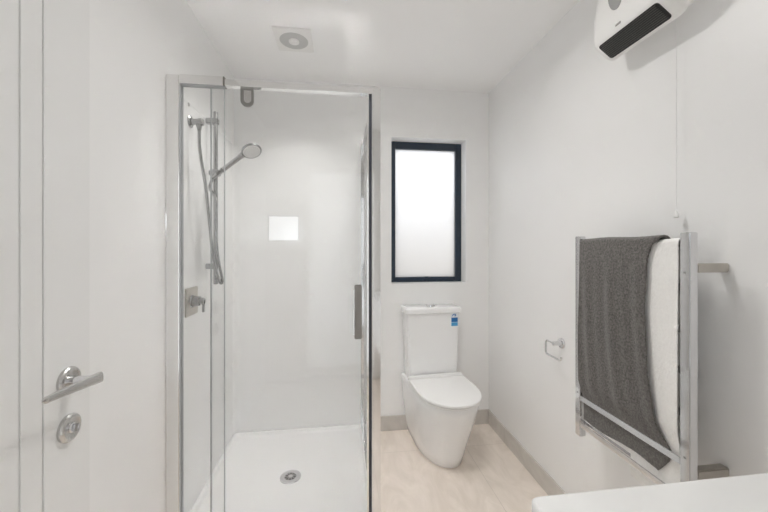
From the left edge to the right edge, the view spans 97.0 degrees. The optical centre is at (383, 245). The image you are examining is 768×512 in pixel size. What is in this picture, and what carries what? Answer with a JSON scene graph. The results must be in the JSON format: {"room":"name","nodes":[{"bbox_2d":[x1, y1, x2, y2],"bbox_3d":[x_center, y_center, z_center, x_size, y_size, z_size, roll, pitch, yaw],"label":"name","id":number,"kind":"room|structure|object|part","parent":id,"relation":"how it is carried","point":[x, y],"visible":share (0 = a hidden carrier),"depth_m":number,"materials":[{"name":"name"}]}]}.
{"room":"bathroom","nodes":[
{"label":"bathroom","id":0,"kind":"room"},
{"bbox_2d":[90,0,233,511],"bbox_3d":[-0.894,0.087,0.892,0.160,2.400,3.022,0,0,-8],"label":"wall","id":1,"kind":"structure","parent":0,"point":[134,44],"depth_m":1.13,"materials":[{"name":"paint"}]},
{"bbox_2d":[0,0,103,511],"bbox_3d":[-0.729,0.290,0.548,0.077,1.977,0.807,0,0,-8],"label":"door","id":2,"kind":"structure","parent":1,"relation":"in","point":[46,380],"depth_m":0.80,"materials":[{"name":"wood"}]},
{"bbox_3d":[-0.799,0.343,0.865,0.013,0.070,0.070,0,0,-7],"label":"handle","id":3,"kind":"part","parent":2,"relation":"part of","materials":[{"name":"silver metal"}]},
{"bbox_3d":[-0.739,0.342,0.813,0.016,0.031,0.172,0,0,-3],"label":"lever","id":4,"kind":"part","parent":2,"relation":"part of","materials":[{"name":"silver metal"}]},
{"bbox_3d":[-0.788,0.463,0.868,0.021,0.025,0.025,0,0,-7],"label":"turn knob","id":5,"kind":"part","parent":2,"relation":"part of","materials":[{"name":"silver metal"}]},
{"bbox_2d":[234,77,488,415],"bbox_3d":[-0.124,0.087,2.437,1.770,2.400,0.160,0,0,-8],"label":"wall","id":6,"kind":"structure","parent":0,"point":[277,119],"depth_m":2.39,"materials":[{"name":"paint"}]},
{"bbox_2d":[184,98,360,511],"bbox_3d":[-0.521,0.284,1.872,0.836,1.884,0.854,0,0,-8],"label":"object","id":7,"kind":"structure","parent":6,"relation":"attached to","point":[293,215],"depth_m":2.27,"materials":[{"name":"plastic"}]},
{"bbox_2d":[185,286,205,317],"bbox_3d":[-0.868,0.257,1.585,0.060,0.130,0.130,0,0,-8],"label":"shower mixer","id":8,"kind":"object","parent":7,"relation":"attached to","point":[192,300],"visible":1,"depth_m":1.57,"materials":[{"name":"silver metal"}]},
{"bbox_3d":[-0.895,0.257,1.582,0.006,0.130,0.130,0,0,-7],"label":"wall plate","id":9,"kind":"part","parent":8,"relation":"part of","materials":[{"name":"silver metal"}]},
{"bbox_3d":[-0.851,0.275,1.588,0.024,0.069,0.034,0,0,-7],"label":"lever","id":10,"kind":"part","parent":8,"relation":"part of","materials":[{"name":"silver metal"}]},
{"bbox_2d":[187,115,203,129],"bbox_3d":[-0.868,-0.571,1.575,0.058,0.065,0.056,0,0,-8],"label":"outlet","id":11,"kind":"object","parent":7,"relation":"attached to","point":[199,122],"visible":1,"depth_m":1.56,"materials":[{"name":"silver metal"}]},
{"bbox_2d":[205,111,219,283],"bbox_3d":[-0.888,-0.249,1.769,0.068,0.897,0.038,0,0,-8],"label":"slide rail","id":12,"kind":"object","parent":7,"relation":"attached to","point":[215,121],"visible":0.8,"depth_m":1.76,"materials":[{"name":"silver metal"}]},
{"bbox_2d":[197,130,261,284],"bbox_3d":[-0.758,-0.173,1.681,0.270,0.731,0.196,0,0,-8],"label":"shower","id":13,"kind":"object","parent":12,"relation":"attached to","point":[251,150],"visible":0.91,"depth_m":1.70,"materials":[{"name":"silver metal"}]},
{"bbox_3d":[-0.800,-0.411,1.747,0.175,0.137,0.030,0,0,5],"label":"handle","id":14,"kind":"part","parent":13,"relation":"part of","materials":[{"name":"silver metal"}]},
{"bbox_2d":[391,141,460,281],"bbox_3d":[0.307,-0.249,2.529,0.544,1.028,0.060,0,0,-8],"label":"window","id":15,"kind":"structure","parent":6,"relation":"in","point":[425,177],"depth_m":2.53,"materials":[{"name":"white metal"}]},
{"bbox_2d":[381,409,487,430],"bbox_3d":[0.315,1.236,2.408,0.885,0.102,0.011,0,0,-8],"label":"baseboard","id":16,"kind":"structure","parent":6,"relation":"attached to","point":[393,422],"depth_m":2.38,"materials":[{"name":"beige stone"}]},
{"bbox_2d":[186,0,579,92],"bbox_3d":[0.063,-1.163,1.018,2.090,0.100,3.022,0,0,-8],"label":"ceiling","id":17,"kind":"structure","parent":0,"point":[451,45],"depth_m":1.81,"materials":[{"name":"paint"}]},
{"bbox_2d":[271,26,313,52],"bbox_3d":[-0.486,-1.105,1.834,0.196,0.017,0.210,0,0,-8],"label":"fan","id":18,"kind":"object","parent":17,"relation":"attached to","point":[292,39],"visible":1,"depth_m":1.81,"materials":[{"name":"white plastic"}]},
{"bbox_2d":[381,424,548,511],"bbox_3d":[0.063,1.337,1.018,2.090,0.100,3.022,0,0,-8],"label":"floor","id":19,"kind":"structure","parent":0,"point":[489,477],"depth_m":1.87,"materials":[{"name":"beige stone"}]},
{"bbox_2d":[190,424,366,511],"bbox_3d":[-0.503,1.257,1.856,0.868,0.060,0.892,0,0,-8],"label":"shower tray","id":20,"kind":"object","parent":19,"relation":"on","point":[323,468],"visible":0.99,"depth_m":1.87,"materials":[{"name":"plastic"}]},
{"bbox_2d":[166,74,380,511],"bbox_3d":[-0.501,0.268,1.844,0.868,1.917,0.916,0,0,-8],"label":"shower enclosure","id":21,"kind":"object","parent":20,"relation":"on","point":[367,295],"visible":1,"depth_m":1.40,"materials":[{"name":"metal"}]},
{"bbox_3d":[-0.851,0.268,1.380,0.052,1.916,0.034,0,0,-7],"label":"wall post","id":22,"kind":"part","parent":21,"relation":"part of","materials":[{"name":"metal"}]},
{"bbox_3d":[-0.824,0.283,1.382,0.004,1.886,0.028,0,0,-7],"label":"post edge trim","id":23,"kind":"part","parent":21,"relation":"part of","materials":[{"name":"silver metal"}]},
{"bbox_3d":[-0.439,-0.670,1.433,0.778,0.026,0.030,0,0,-7],"label":"header rail","id":24,"kind":"part","parent":21,"relation":"part of","materials":[{"name":"silver metal"}]},
{"bbox_3d":[-0.092,1.216,1.915,0.026,0.021,0.823,0,0,-7],"label":"sill rail","id":25,"kind":"part","parent":21,"relation":"part of","materials":[{"name":"metal"}]},
{"bbox_3d":[-0.092,-0.674,1.915,0.026,0.028,0.823,0,0,-7],"label":"header rail","id":26,"kind":"part","parent":21,"relation":"part of","materials":[{"name":"silver metal"}]},
{"bbox_3d":[-0.091,0.273,1.916,0.005,1.864,0.825,0,0,-7],"label":"pane","id":27,"kind":"part","parent":21,"relation":"part of","materials":[{"name":"clear glass"}]},
{"bbox_3d":[-0.035,0.268,1.488,0.036,1.916,0.036,0,0,-7],"label":"corner post","id":28,"kind":"part","parent":21,"relation":"part of","materials":[{"name":"metal"}]},
{"bbox_2d":[401,303,481,467],"bbox_3d":[0.353,0.845,2.116,0.410,0.884,0.621,0,0,-8],"label":"toilet","id":29,"kind":"object","parent":19,"relation":"on","point":[441,405],"visible":1,"depth_m":2.14,"materials":[{"name":"ceramic"}]},
{"bbox_3d":[0.319,0.429,2.327,0.390,0.038,0.169,0,0,-12],"label":"cistern lid","id":30,"kind":"part","parent":29,"relation":"part of","materials":[{"name":"ceramic"}]},
{"bbox_3d":[0.371,0.877,2.039,0.390,0.011,0.456,0,0,-7],"label":"seat","id":31,"kind":"part","parent":29,"relation":"part of","materials":[{"name":"plastic"}]},
{"bbox_3d":[0.375,0.861,2.018,0.392,0.016,0.420,0,0,-7],"label":"lid","id":32,"kind":"part","parent":29,"relation":"part of","materials":[{"name":"plastic"}]},
{"bbox_2d":[489,0,767,493],"bbox_3d":[1.019,0.087,1.144,0.160,2.400,3.022,0,0,-8],"label":"wall","id":33,"kind":"structure","parent":0,"point":[582,142],"depth_m":1.30,"materials":[{"name":"paint"}]},
{"bbox_2d":[488,409,565,495],"bbox_3d":[0.935,1.236,1.133,0.011,0.102,2.702,0,0,-8],"label":"baseboard","id":34,"kind":"structure","parent":33,"relation":"attached to","point":[534,468],"depth_m":1.97,"materials":[{"name":"beige stone"}]},
{"bbox_2d":[545,338,564,360],"bbox_3d":[0.846,0.499,1.665,0.048,0.098,0.129,0,0,-8],"label":"toilet roll holder","id":35,"kind":"object","parent":33,"relation":"attached to","point":[561,343],"visible":1,"depth_m":1.65,"materials":[{"name":"silver metal"}]},
{"bbox_2d":[594,0,695,217],"bbox_3d":[0.867,-0.539,1.138,0.144,0.900,0.306,0,0,-8],"label":"heater","id":36,"kind":"object","parent":33,"relation":"attached to","point":[619,25],"visible":1,"depth_m":1.13,"materials":[{"name":"white plastic"}]},
{"bbox_3d":[0.798,-0.863,1.166,0.016,0.110,0.061,0,0,-7],"label":"switch panel","id":37,"kind":"part","parent":36,"relation":"part of","materials":[{"name":"grey plastic"}]},
{"bbox_2d":[599,3,671,57],"bbox_3d":[0.830,-0.712,1.138,0.056,0.041,0.234,0,0,-7],"label":"outlet","id":38,"kind":"object","parent":36,"relation":"attached to","point":[652,17],"depth_m":1.12,"materials":[{"name":"black plastic"}]},
{"bbox_3d":[0.924,-0.409,1.075,0.002,0.592,0.002,0,0,-7],"label":"pull cord","id":39,"kind":"part","parent":36,"relation":"part of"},
{"bbox_2d":[532,473,767,511],"bbox_3d":[0.683,0.682,0.194,0.752,0.490,0.904,0,0,-8],"label":"vanity","id":40,"kind":"object","parent":33,"relation":"attached to","point":[746,493],"visible":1,"depth_m":0.59,"materials":[{"name":"white plastic"}]},
{"bbox_2d":[575,232,728,483],"bbox_3d":[0.870,0.361,1.163,0.131,0.798,0.456,0,0,-8],"label":"heated towel rail","id":41,"kind":"object","parent":33,"relation":"attached to","point":[690,267],"visible":0.59,"depth_m":0.94,"materials":[{"name":"silver metal"}]},
{"bbox_2d":[578,235,670,469],"bbox_3d":[0.815,0.328,1.170,0.068,0.724,0.362,0,0,-8],"label":"bath towel","id":42,"kind":"object","parent":41,"relation":"hanging from","point":[612,343],"visible":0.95,"depth_m":1.15,"materials":[{"name":"grey fabric"}]},
{"bbox_2d":[631,238,679,485],"bbox_3d":[0.837,0.382,1.052,0.034,0.810,0.175,0,0,-8],"label":"bath towel","id":43,"kind":"object","parent":41,"relation":"hanging from","point":[662,304],"visible":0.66,"depth_m":1.01,"materials":[{"name":"white fabric"}]}
]}

